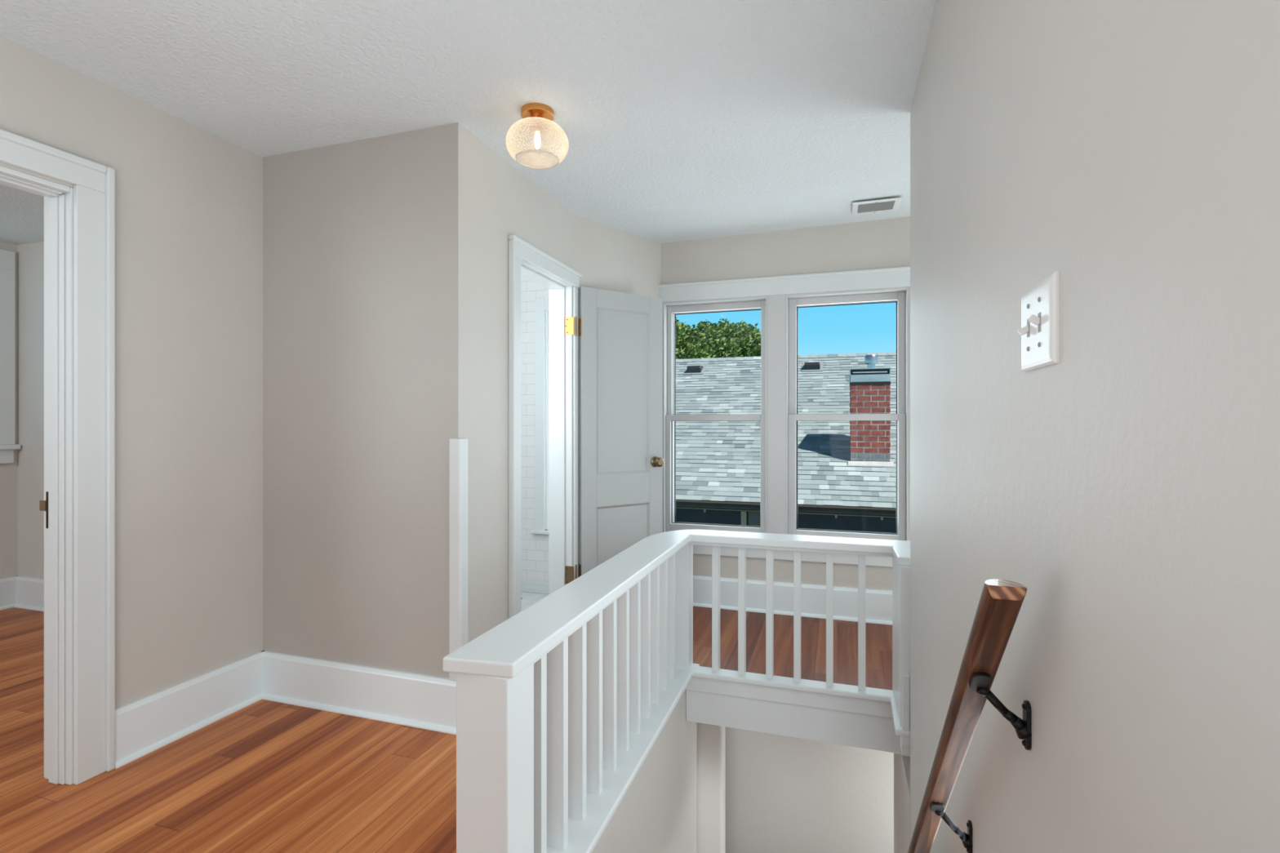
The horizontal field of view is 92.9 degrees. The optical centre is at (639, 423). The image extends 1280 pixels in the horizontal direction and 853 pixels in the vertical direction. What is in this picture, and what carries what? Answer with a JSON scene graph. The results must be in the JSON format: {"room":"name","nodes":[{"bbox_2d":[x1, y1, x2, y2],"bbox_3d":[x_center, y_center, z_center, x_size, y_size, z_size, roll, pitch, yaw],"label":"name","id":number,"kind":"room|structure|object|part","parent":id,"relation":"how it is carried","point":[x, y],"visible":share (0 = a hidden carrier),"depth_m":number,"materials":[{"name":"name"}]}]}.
{"room":"stair landing","nodes":[
{"label":"stair landing","id":0,"kind":"room"},
{"bbox_2d":[0,241,44,578],"bbox_3d":[-3.600,0.000,1.914,2.810,2.460,4.060,0,0,18],"label":"wall","id":1,"kind":"structure","parent":0,"point":[21,481],"depth_m":4.08,"materials":[{"name":"paint"}]},
{"bbox_2d":[0,248,20,463],"bbox_3d":[-4.426,-0.446,3.555,0.165,1.419,1.192,0,0,18],"label":"window","id":2,"kind":"structure","parent":1,"relation":"in","point":[7,258],"depth_m":4.05,"materials":[{"name":"paint"}]},
{"bbox_3d":[-4.387,-0.507,3.551,0.022,1.295,1.148,0,0,18],"label":"casing","id":3,"kind":"part","parent":2,"relation":"part of","materials":[{"name":"paint"}]},
{"bbox_2d":[0,575,44,611],"bbox_3d":[-3.533,1.130,1.893,2.670,0.200,3.820,0,0,18],"label":"baseboard","id":4,"kind":"structure","parent":1,"relation":"attached to","point":[18,592],"depth_m":4.05,"materials":[{"name":"paint"}]},
{"bbox_2d":[0,35,262,708],"bbox_3d":[-2.371,0.000,0.938,0.130,2.460,4.920,0,0,18],"label":"wall","id":5,"kind":"structure","parent":0,"point":[188,198],"depth_m":2.40,"materials":[{"name":"paint"}]},
{"bbox_2d":[0,128,115,785],"bbox_3d":[-2.114,0.161,1.715,0.188,2.138,1.017,0,0,18],"label":"doorway","id":6,"kind":"structure","parent":5,"relation":"in","point":[77,505],"depth_m":2.08,"materials":[{"name":"paint"}]},
{"bbox_3d":[-2.049,0.298,2.105,0.010,0.127,0.002,0,0,18],"label":"strike plate","id":7,"kind":"part","parent":6,"relation":"part of","materials":[{"name":"brown"}]},
{"bbox_2d":[114,651,262,768],"bbox_3d":[-2.373,1.130,0.665,0.036,0.200,4.400,0,0,18],"label":"baseboard","id":8,"kind":"structure","parent":5,"relation":"attached to","point":[144,726],"depth_m":2.41,"materials":[{"name":"paint"}]},
{"bbox_2d":[262,122,458,678],"bbox_3d":[-1.206,0.000,2.651,1.030,2.460,0.100,0,0,18],"label":"wall","id":9,"kind":"structure","parent":0,"point":[361,237],"depth_m":2.59,"materials":[{"name":"paint"}]},
{"bbox_2d":[262,650,456,734],"bbox_3d":[-1.205,1.130,2.580,1.075,0.200,0.036,0,0,18],"label":"baseboard","id":10,"kind":"structure","parent":9,"relation":"attached to","point":[421,701],"depth_m":2.57,"materials":[{"name":"paint"}]},
{"bbox_2d":[448,438,467,680],"bbox_3d":[-0.734,0.545,2.462,0.059,0.970,0.055,0,0,18],"label":"trim","id":11,"kind":"structure","parent":9,"relation":"attached to","point":[458,447],"depth_m":2.44,"materials":[{"name":"paint"}]},
{"bbox_2d":[0,591,892,852],"bbox_3d":[-0.991,1.338,1.320,8.100,0.224,6.500,0,0,18],"label":"floor","id":12,"kind":"structure","parent":0,"point":[265,776],"depth_m":2.13,"materials":[{"name":"brown wood"}]},
{"bbox_2d":[443,529,910,852],"bbox_3d":[0.417,0.927,2.081,1.232,0.785,1.843,0,0,18],"label":"balustrade","id":13,"kind":"object","parent":12,"relation":"on","point":[561,704],"visible":0.88,"depth_m":1.98,"materials":[{"name":"paint"}]},
{"bbox_3d":[-0.340,0.899,1.439,0.135,0.662,0.127,0,0,18],"label":"newel post","id":14,"kind":"part","parent":13,"relation":"part of","materials":[{"name":"paint"}]},
{"bbox_3d":[0.417,0.552,2.081,1.232,0.035,1.843,0,0,18],"label":"rail","id":15,"kind":"part","parent":13,"relation":"part of","materials":[{"name":"paint"}]},
{"bbox_3d":[0.194,0.889,3.039,0.123,0.642,0.098,0,0,18],"label":"newel post","id":16,"kind":"part","parent":13,"relation":"part of","materials":[{"name":"paint"}]},
{"bbox_3d":[0.426,0.579,2.076,1.190,0.019,1.788,0,0,18],"label":"rail moulding","id":17,"kind":"part","parent":13,"relation":"part of","materials":[{"name":"paint"}]},
{"bbox_3d":[0.431,1.218,2.135,1.217,0.025,1.673,0,0,18],"label":"rail","id":18,"kind":"part","parent":13,"relation":"part of","materials":[{"name":"paint"}]},
{"bbox_3d":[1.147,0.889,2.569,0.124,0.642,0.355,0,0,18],"label":"newel post","id":19,"kind":"part","parent":13,"relation":"part of","materials":[{"name":"paint"}]},
{"bbox_2d":[685,676,901,754],"bbox_3d":[0.692,1.348,2.850,0.979,0.236,0.024,0,0,18],"label":"fascia board","id":20,"kind":"object","parent":12,"relation":"attached to","point":[868,724],"depth_m":2.84,"materials":[{"name":"paint"}]},
{"bbox_2d":[0,0,936,244],"bbox_3d":[-0.991,-1.365,1.320,8.300,0.310,6.700,0,0,18],"label":"ceiling","id":21,"kind":"structure","parent":0,"point":[681,120],"depth_m":2.18,"materials":[{"name":"paint"}]},
{"bbox_2d":[506,102,568,168],"bbox_3d":[-0.397,-1.114,2.357,0.240,0.192,0.240,0,0,-36],"label":"ceiling light","id":22,"kind":"object","parent":21,"relation":"attached to","point":[538,115],"visible":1,"depth_m":2.32,"materials":[{"name":"beige glass"}]},
{"bbox_3d":[-0.397,-1.022,2.357,0.160,0.001,0.160,0,0,18],"label":"lamp shade","id":23,"kind":"part","parent":22,"relation":"part of","materials":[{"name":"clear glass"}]},
{"bbox_2d":[533,124,542,133],"bbox_3d":[-0.397,-1.139,2.357,0.033,0.025,0.033,0,0,18],"label":"socket","id":24,"kind":"object","parent":22,"relation":"attached to","point":[538,126],"depth_m":2.35,"materials":[{"name":"white metal"}]},
{"bbox_3d":[-0.397,-1.095,2.357,0.024,0.063,0.024,0,0,18],"label":"bulb","id":25,"kind":"part","parent":22,"relation":"part of","materials":[{"name":"white glass"}]},
{"bbox_2d":[851,196,902,213],"bbox_3d":[1.344,-1.238,3.471,0.254,0.028,0.232,0,0,18],"label":"ceiling vent","id":26,"kind":"object","parent":21,"relation":"in","point":[887,204],"visible":1,"depth_m":3.44,"materials":[{"name":"white metal"}]},
{"bbox_2d":[458,123,575,642],"bbox_3d":[-0.607,0.000,3.038,0.130,2.460,1.196,0,0,18],"label":"wall","id":27,"kind":"structure","parent":0,"point":[497,202],"depth_m":2.66,"materials":[{"name":"paint"}]},
{"bbox_2d":[508,234,582,618],"bbox_3d":[-0.540,0.178,3.208,0.172,2.104,0.786,0,0,18],"label":"bathroom doorway","id":28,"kind":"structure","parent":27,"relation":"in","point":[526,260],"depth_m":3.50,"materials":[{"name":"paint"}]},
{"bbox_2d":[575,286,663,578],"bbox_3d":[-0.106,0.211,3.670,0.628,2.014,0.099,0,0,-35],"label":"door","id":29,"kind":"structure","parent":28,"relation":"attached to","point":[621,460],"depth_m":3.68,"materials":[{"name":"paint"}]},
{"bbox_3d":[-0.106,-0.194,3.708,0.358,0.970,0.011,0,0,-35],"label":"panel","id":30,"kind":"part","parent":29,"relation":"part of","materials":[{"name":"paint"}]},
{"bbox_3d":[-0.106,0.761,3.708,0.358,0.512,0.011,0,0,-35],"label":"panel","id":31,"kind":"part","parent":29,"relation":"part of","materials":[{"name":"paint"}]},
{"bbox_3d":[-0.100,-0.194,3.699,0.387,0.996,0.012,0,0,-35],"label":"panel moulding","id":32,"kind":"part","parent":29,"relation":"part of","materials":[{"name":"paint"}]},
{"bbox_3d":[-0.100,0.761,3.699,0.387,0.538,0.012,0,0,-35],"label":"panel moulding","id":33,"kind":"part","parent":29,"relation":"part of","materials":[{"name":"paint"}]},
{"bbox_3d":[0.113,0.239,3.800,0.068,0.068,0.064,0,0,-35],"label":"knob","id":34,"kind":"part","parent":29,"relation":"part of","materials":[{"name":"gold metal"}]},
{"bbox_2d":[520,276,549,581],"bbox_3d":[-1.437,-0.030,3.833,1.940,2.520,1.995,0,0,18],"label":"tiled wall","id":35,"kind":"structure","parent":0,"point":[534,547],"depth_m":4.47,"materials":[{"name":"tile"}]},
{"bbox_2d":[520,578,548,594],"bbox_3d":[-1.141,1.184,4.552,1.820,0.084,0.045,0,0,18],"label":"baseboard","id":36,"kind":"structure","parent":35,"relation":"attached to","point":[526,585],"depth_m":4.42,"materials":[{"name":"paint"}]},
{"bbox_2d":[529,297,548,534],"bbox_3d":[-0.515,-0.059,4.417,0.545,1.713,0.175,0,0,18],"label":"window","id":37,"kind":"structure","parent":35,"relation":"in","point":[541,304],"depth_m":4.42,"materials":[{"name":"paint"}]},
{"bbox_3d":[-0.666,-0.022,4.469,0.014,1.595,0.090,0,0,18],"label":"frame","id":38,"kind":"part","parent":37,"relation":"part of","materials":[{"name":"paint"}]},
{"bbox_2d":[575,215,661,297],"bbox_3d":[-0.159,-0.020,3.950,0.420,2.500,0.913,0,0,18],"label":"wall","id":39,"kind":"structure","parent":0,"point":[608,258],"depth_m":3.82,"materials":[{"name":"paint"}]},
{"bbox_2d":[591,689,725,852],"bbox_3d":[0.012,2.680,2.335,0.262,2.899,2.150,0,0,18],"label":"wall","id":40,"kind":"structure","parent":0,"point":[675,802],"depth_m":2.86,"materials":[{"name":"paint"}]},
{"bbox_2d":[657,216,910,591],"bbox_3d":[1.977,-0.030,3.664,3.900,2.520,0.210,0,0,18],"label":"wall","id":41,"kind":"structure","parent":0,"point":[885,243],"depth_m":3.94,"materials":[{"name":"paint"}]},
{"bbox_2d":[662,295,767,533],"bbox_3d":[0.519,-0.032,4.156,0.709,1.604,0.173,0,0,18],"label":"window","id":42,"kind":"structure","parent":41,"relation":"attached to","point":[670,309],"depth_m":4.17,"materials":[{"name":"paint"}]},
{"bbox_3d":[0.509,0.347,4.126,0.683,0.816,0.035,0,0,18],"label":"sash","id":43,"kind":"part","parent":42,"relation":"part of","materials":[{"name":"glass"}]},
{"bbox_3d":[0.521,-0.423,4.161,0.683,0.794,0.038,0,0,18],"label":"sash","id":44,"kind":"part","parent":42,"relation":"part of","materials":[{"name":"paint"}]},
{"bbox_3d":[0.939,-0.893,3.936,1.713,0.118,0.022,0,0,18],"label":"head casing","id":45,"kind":"part","parent":41,"relation":"part of","materials":[{"name":"paint"}]},
{"bbox_2d":[693,575,892,625],"bbox_3d":[1.677,1.130,3.305,4.050,0.200,0.767,0,0,18],"label":"baseboard","id":46,"kind":"structure","parent":41,"relation":"attached to","point":[878,603],"depth_m":3.89,"materials":[{"name":"paint"}]},
{"bbox_3d":[0.936,-0.032,3.938,1.700,1.604,0.020,0,0,18],"label":"casing","id":47,"kind":"part","parent":41,"relation":"part of","materials":[{"name":"paint"}]},
{"bbox_2d":[785,286,908,540],"bbox_3d":[1.314,-0.032,3.898,0.732,1.604,0.173,0,0,18],"label":"window","id":48,"kind":"structure","parent":41,"relation":"attached to","point":[900,295],"depth_m":3.87,"materials":[{"name":"paint"}]},
{"bbox_3d":[1.316,-0.423,3.904,0.706,0.794,0.038,0,0,18],"label":"sash","id":49,"kind":"part","parent":48,"relation":"part of","materials":[{"name":"paint"}]},
{"bbox_3d":[1.304,0.347,3.868,0.706,0.816,0.035,0,0,18],"label":"sash","id":50,"kind":"part","parent":48,"relation":"part of","materials":[{"name":"glass"}]},
{"bbox_2d":[725,727,893,852],"bbox_3d":[1.292,2.790,3.334,2.800,2.680,0.940,0,0,18],"label":"wall","id":51,"kind":"structure","parent":0,"point":[784,794],"depth_m":3.77,"materials":[{"name":"paint"}]},
{"bbox_2d":[893,0,1279,852],"bbox_3d":[0.466,1.450,0.369,0.122,5.360,5.590,0,0,18],"label":"wall","id":52,"kind":"structure","parent":0,"point":[1128,150],"depth_m":0.65,"materials":[{"name":"paint"}]},
{"bbox_2d":[907,578,1031,852],"bbox_3d":[0.751,1.123,1.583,0.097,1.843,1.758,0,0,18],"label":"wall handrail","id":53,"kind":"object","parent":52,"relation":"attached to","point":[1001,601],"visible":1,"depth_m":0.92,"materials":[{"name":"brown wood"}]},
{"bbox_3d":[0.667,0.855,1.290,0.076,0.075,0.027,0,0,18],"label":"bracket arm","id":54,"kind":"part","parent":53,"relation":"part of","materials":[{"name":"black metal"}]},
{"bbox_3d":[0.542,0.426,0.904,0.076,0.075,0.027,0,0,18],"label":"bracket arm","id":55,"kind":"part","parent":53,"relation":"part of","materials":[{"name":"black metal"}]},
{"bbox_2d":[1017,271,1058,372],"bbox_3d":[0.545,-0.136,0.846,0.021,0.117,0.143,0,0,18],"label":"light switch","id":56,"kind":"object","parent":52,"relation":"attached to","point":[1039,331],"visible":1,"depth_m":0.82,"materials":[{"name":"white plastic"}]},
{"label":"outside","id":57,"kind":"structure","parent":0,"visible":0},
{"bbox_3d":[9.937,4.530,30.628,60.000,0.200,55.600,0,0,18],"label":"ground","id":58,"kind":"structure","parent":57,"visible":0},
{"bbox_2d":[675,316,760,359],"bbox_3d":[2.364,0.023,24.186,6.381,8.814,5.052,0,0,22],"label":"leafy tree","id":59,"kind":"object","parent":58,"relation":"on","point":[715,340],"visible":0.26,"depth_m":23.37,"materials":[{"name":"green plant"}]},
{"bbox_2d":[675,351,896,533],"bbox_3d":[3.278,1.458,13.458,16.519,5.943,9.295,0,0,18],"label":"neighbouring house","id":60,"kind":"structure","parent":58,"relation":"on","point":[846,470],"depth_m":9.94,"materials":[{"name":"grey tile"}]},
{"bbox_2d":[684,365,706,374],"bbox_3d":[1.236,-1.199,13.594,0.430,0.231,0.388,0,0,18],"label":"roof vent","id":61,"kind":"object","parent":60,"relation":"attached to","point":[689,370],"depth_m":13.45,"materials":[{"name":"grey metal"}]},
{"bbox_2d":[801,361,823,371],"bbox_3d":[3.632,-1.199,12.816,0.430,0.231,0.388,0,0,18],"label":"roof vent","id":62,"kind":"object","parent":60,"relation":"attached to","point":[806,366],"depth_m":12.68,"materials":[{"name":"grey metal"}]},
{"bbox_3d":[3.672,-0.632,9.742,0.595,0.045,0.460,0,0,18],"label":"chimney crown","id":63,"kind":"part","parent":60,"relation":"part of","materials":[{"name":"grey concrete"}]}
]}

